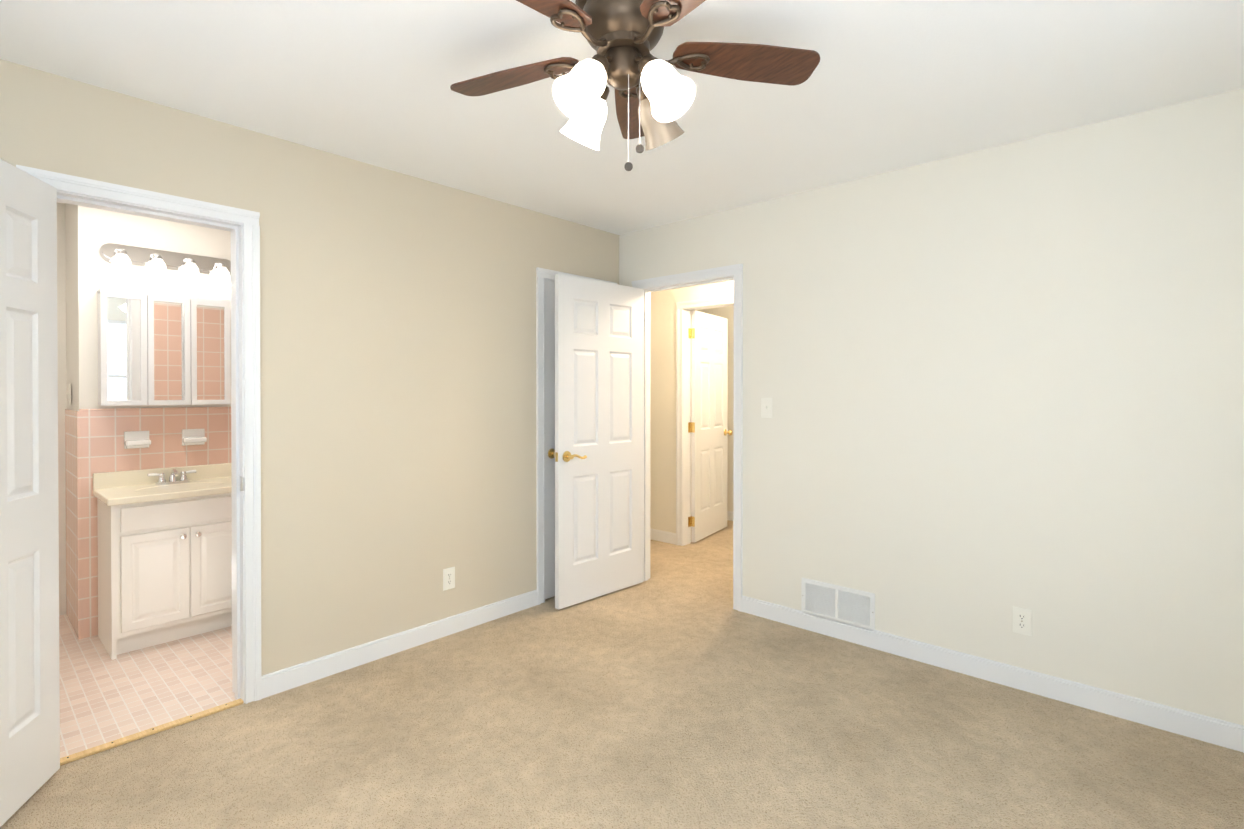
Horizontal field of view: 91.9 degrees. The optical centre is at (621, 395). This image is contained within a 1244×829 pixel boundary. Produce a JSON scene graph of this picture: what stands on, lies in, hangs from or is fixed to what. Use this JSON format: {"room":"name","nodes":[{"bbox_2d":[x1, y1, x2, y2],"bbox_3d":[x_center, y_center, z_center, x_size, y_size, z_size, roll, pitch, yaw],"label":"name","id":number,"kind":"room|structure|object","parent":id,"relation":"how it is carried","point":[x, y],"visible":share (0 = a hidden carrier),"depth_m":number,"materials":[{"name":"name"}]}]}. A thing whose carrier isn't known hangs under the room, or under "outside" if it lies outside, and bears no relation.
{"room":"empty bedroom","nodes":[
{"label":"empty bedroom","id":0,"kind":"room"},
{"bbox_2d":[57,202,230,615],"bbox_3d":[-2.547,0.087,3.157,1.910,2.440,2.890,0,0,42],"label":"wall","id":1,"kind":"structure","parent":0,"point":[84,234],"depth_m":3.42,"materials":[{"name":"white paint"}]},
{"bbox_2d":[66,384,70,404],"bbox_3d":[-3.130,-0.005,3.399,0.072,0.117,0.018,0,0,42],"label":"bathroom light switch","id":2,"kind":"object","parent":1,"relation":"attached to","point":[69,394],"visible":1,"depth_m":3.38,"materials":[{"name":"white plastic"}]},
{"bbox_2d":[65,407,230,639],"bbox_3d":[-2.587,0.686,3.960,0.559,1.232,1.539,0,0,42],"label":"wall tile","id":3,"kind":"structure","parent":1,"relation":"attached to","point":[94,440],"depth_m":3.35,"materials":[{"name":"pink tile"}]},
{"bbox_2d":[124,431,150,448],"bbox_3d":[-2.707,0.251,3.364,0.062,0.096,0.112,0,0,42],"label":"soap dish","id":4,"kind":"object","parent":3,"relation":"attached to","point":[136,439],"visible":1,"depth_m":3.36,"materials":[{"name":"white ceramic"}]},
{"bbox_2d":[182,429,206,445],"bbox_3d":[-2.529,0.249,3.561,0.062,0.096,0.112,0,0,42],"label":"holder","id":5,"kind":"object","parent":3,"relation":"attached to","point":[193,437],"visible":0.98,"depth_m":3.56,"materials":[{"name":"white ceramic"}]},
{"bbox_2d":[97,288,230,405],"bbox_3d":[-2.601,-0.257,3.442,0.122,0.624,0.597,0,0,42],"label":"upper cabinet","id":6,"kind":"object","parent":1,"relation":"attached to","point":[160,349],"visible":1,"depth_m":3.38,"materials":[{"name":"white"}]},
{"bbox_2d":[99,243,230,286],"bbox_3d":[-2.574,-0.747,3.460,0.135,0.170,0.640,0,0,42],"label":"sconce","id":7,"kind":"object","parent":1,"relation":"attached to","point":[122,259],"visible":0.98,"depth_m":3.45,"materials":[{"name":"white glass"}]},
{"bbox_2d":[59,614,243,757],"bbox_3d":[-2.426,1.337,3.131,1.915,0.060,2.780,0,0,42],"label":"floor","id":8,"kind":"structure","parent":0,"point":[105,698],"depth_m":2.72,"materials":[{"name":"tile"}]},
{"bbox_2d":[93,463,231,659],"bbox_3d":[-2.450,0.863,3.337,0.479,0.885,0.676,0,0,42],"label":"bathroom vanity","id":9,"kind":"object","parent":8,"relation":"on","point":[164,537],"visible":0.88,"depth_m":3.16,"materials":[{"name":"white wood"}]},
{"bbox_2d":[231,557,231,590],"bbox_3d":[-1.713,0.330,3.537,0.120,1.950,0.990,0,0,42],"label":"shower frame","id":10,"kind":"object","parent":8,"relation":"on","point":[231,573],"visible":0.06,"depth_m":3.21,"materials":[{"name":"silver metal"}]},
{"bbox_2d":[0,59,618,675],"bbox_3d":[-1.377,0.088,2.915,0.150,2.440,3.880,0,0,42],"label":"wall","id":11,"kind":"structure","parent":0,"point":[398,381],"depth_m":2.94,"materials":[{"name":"beige paint"}]},
{"bbox_2d":[0,159,59,826],"bbox_3d":[-1.891,0.294,1.801,0.183,2.018,0.615,0,0,-17],"label":"bathroom door","id":12,"kind":"structure","parent":11,"relation":"in","point":[29,662],"depth_m":1.94,"materials":[{"name":"white wood"}]},
{"bbox_2d":[16,165,261,703],"bbox_3d":[-1.870,0.265,2.376,0.190,2.093,0.736,0,0,42],"label":"door frame","id":13,"kind":"structure","parent":11,"relation":"attached to","point":[242,226],"depth_m":2.56,"materials":[{"name":"white wood"}]},
{"bbox_2d":[240,476,243,491],"bbox_3d":[-1.619,0.378,2.562,0.035,0.065,0.007,0,0,42],"label":"strike plate","id":14,"kind":"object","parent":11,"relation":"attached to","point":[241,484],"visible":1,"depth_m":2.55,"materials":[{"name":"silver metal"}]},
{"bbox_2d":[261,589,537,698],"bbox_3d":[-1.043,1.259,3.169,0.013,0.095,1.540,0,0,42],"label":"baseboard","id":15,"kind":"structure","parent":11,"relation":"attached to","point":[273,683],"depth_m":3.01,"materials":[{"name":"white wood"}]},
{"bbox_2d":[443,566,454,590],"bbox_3d":[-0.943,1.001,3.283,0.009,0.117,0.072,0,0,42],"label":"outlet","id":16,"kind":"object","parent":11,"relation":"attached to","point":[448,578],"visible":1,"depth_m":3.28,"materials":[{"name":"white plastic"}]},
{"bbox_2d":[545,280,554,598],"bbox_3d":[-0.305,0.280,4.022,0.183,2.018,0.598,0,0,42],"label":"closet door","id":17,"kind":"structure","parent":11,"relation":"in","point":[549,439],"depth_m":3.83,"materials":[{"name":"white wood"}]},
{"bbox_2d":[536,267,616,604],"bbox_3d":[-0.338,0.255,4.052,0.167,2.093,0.726,0,0,42],"label":"trim","id":18,"kind":"structure","parent":11,"relation":"attached to","point":[542,275],"depth_m":3.75,"materials":[{"name":"white wood"}]},
{"bbox_2d":[0,520,1243,828],"bbox_3d":[0.434,1.335,3.509,5.550,0.060,7.180,0,0,42],"label":"floor carpet","id":19,"kind":"object","parent":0,"point":[676,690],"visible":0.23,"depth_m":2.24,"materials":[{"name":"beige carpet"}]},
{"bbox_2d":[60,698,243,765],"bbox_3d":[-1.824,1.305,2.341,0.038,0.014,0.610,0,0,42],"label":"threshold","id":20,"kind":"object","parent":19,"relation":"on","point":[133,737],"visible":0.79,"depth_m":2.32,"materials":[{"name":"brown wood"}]},
{"bbox_2d":[0,0,1243,234],"bbox_3d":[0.416,-1.165,3.510,5.600,0.060,7.180,0,0,42],"label":"ceiling","id":21,"kind":"structure","parent":0,"point":[890,86],"depth_m":2.15,"materials":[{"name":"white paint"}]},
{"bbox_2d":[450,0,819,170],"bbox_3d":[-0.026,-0.868,1.651,1.120,0.511,1.074,0,0,42],"label":"ceiling fan","id":22,"kind":"object","parent":21,"relation":"hanging from","point":[654,97],"visible":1,"depth_m":1.65,"materials":[{"name":"brown wood"}]},
{"bbox_2d":[650,280,733,532],"bbox_3d":[1.337,0.078,4.499,5.550,2.440,0.110,0,0,42],"label":"wall","id":23,"kind":"structure","parent":0,"point":[663,427],"depth_m":5.29,"materials":[{"name":"white paint"}]},
{"bbox_2d":[650,528,675,544],"bbox_3d":[-0.145,1.243,5.763,1.667,0.095,0.013,0,0,42],"label":"baseboard","id":24,"kind":"structure","parent":23,"relation":"attached to","point":[658,535],"depth_m":5.30,"materials":[{"name":"white wood"}]},
{"bbox_2d":[688,328,690,526],"bbox_3d":[0.585,0.283,5.227,0.003,1.726,0.034,0,0,42],"label":"hinge leaves on the jamb","id":25,"kind":"structure","parent":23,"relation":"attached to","point":[689,427],"depth_m":5.23,"materials":[{"name":"gold metal"}]},
{"bbox_2d":[676,295,733,545],"bbox_3d":[0.836,0.249,4.953,0.866,2.093,0.144,0,0,42],"label":"door frame","id":26,"kind":"structure","parent":23,"relation":"attached to","point":[683,419],"depth_m":5.18,"materials":[{"name":"white wood"}]},
{"bbox_2d":[691,310,732,541],"bbox_3d":[0.814,0.271,5.544,0.183,2.018,0.745,0,0,32],"label":"door","id":27,"kind":"structure","parent":23,"relation":"in","point":[710,432],"depth_m":5.49,"materials":[{"name":"white wood"}]},
{"bbox_2d":[696,306,733,510],"bbox_3d":[2.071,0.073,5.392,5.660,2.440,0.120,0,0,42],"label":"wall","id":28,"kind":"structure","parent":0,"point":[727,312],"depth_m":6.17,"materials":[{"name":"white paint"}]},
{"bbox_2d":[727,511,732,520],"bbox_3d":[1.195,1.241,6.101,3.200,0.095,0.013,0,0,42],"label":"baseboard","id":29,"kind":"structure","parent":28,"relation":"attached to","point":[729,513],"depth_m":6.17,"materials":[{"name":"white wood"}]},
{"bbox_2d":[619,88,1243,725],"bbox_3d":[1.315,0.087,3.170,3.800,2.440,0.110,0,0,42],"label":"wall","id":30,"kind":"structure","parent":0,"point":[997,382],"depth_m":2.68,"materials":[{"name":"white paint"}]},
{"bbox_2d":[555,274,642,609],"bbox_3d":[-0.127,0.281,3.894,0.755,2.018,0.153,0,1,-45],"label":"entry door","id":31,"kind":"structure","parent":30,"relation":"in","point":[598,438],"depth_m":3.84,"materials":[{"name":"white wood"}]},
{"bbox_2d":[632,264,742,611],"bbox_3d":[0.440,0.255,3.963,0.876,2.093,0.144,0,0,42],"label":"door frame","id":32,"kind":"structure","parent":30,"relation":"attached to","point":[704,277],"depth_m":3.69,"materials":[{"name":"white wood"}]},
{"bbox_2d":[761,398,771,417],"bbox_3d":[0.842,0.075,3.512,0.072,0.117,0.018,0,0,42],"label":"bedroom light switch","id":33,"kind":"object","parent":30,"relation":"attached to","point":[766,407],"visible":1,"depth_m":3.51,"materials":[{"name":"white plastic"}]},
{"bbox_2d":[801,578,874,630],"bbox_3d":[1.156,1.121,3.240,0.400,0.195,0.010,0,0,42],"label":"air vent","id":34,"kind":"object","parent":30,"relation":"in","point":[846,605],"visible":1,"depth_m":3.23,"materials":[{"name":"white metal"}]},
{"bbox_2d":[741,595,1243,752],"bbox_3d":[1.647,1.262,2.793,2.492,0.095,0.013,0,0,42],"label":"baseboard","id":35,"kind":"structure","parent":30,"relation":"attached to","point":[1219,732],"depth_m":2.66,"materials":[{"name":"white wood"}]},
{"bbox_2d":[1013,606,1031,635],"bbox_3d":[1.779,1.005,2.676,0.072,0.117,0.009,0,0,42],"label":"outlet","id":36,"kind":"object","parent":30,"relation":"attached to","point":[1022,620],"visible":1,"depth_m":2.67,"materials":[{"name":"white plastic"}]}
]}

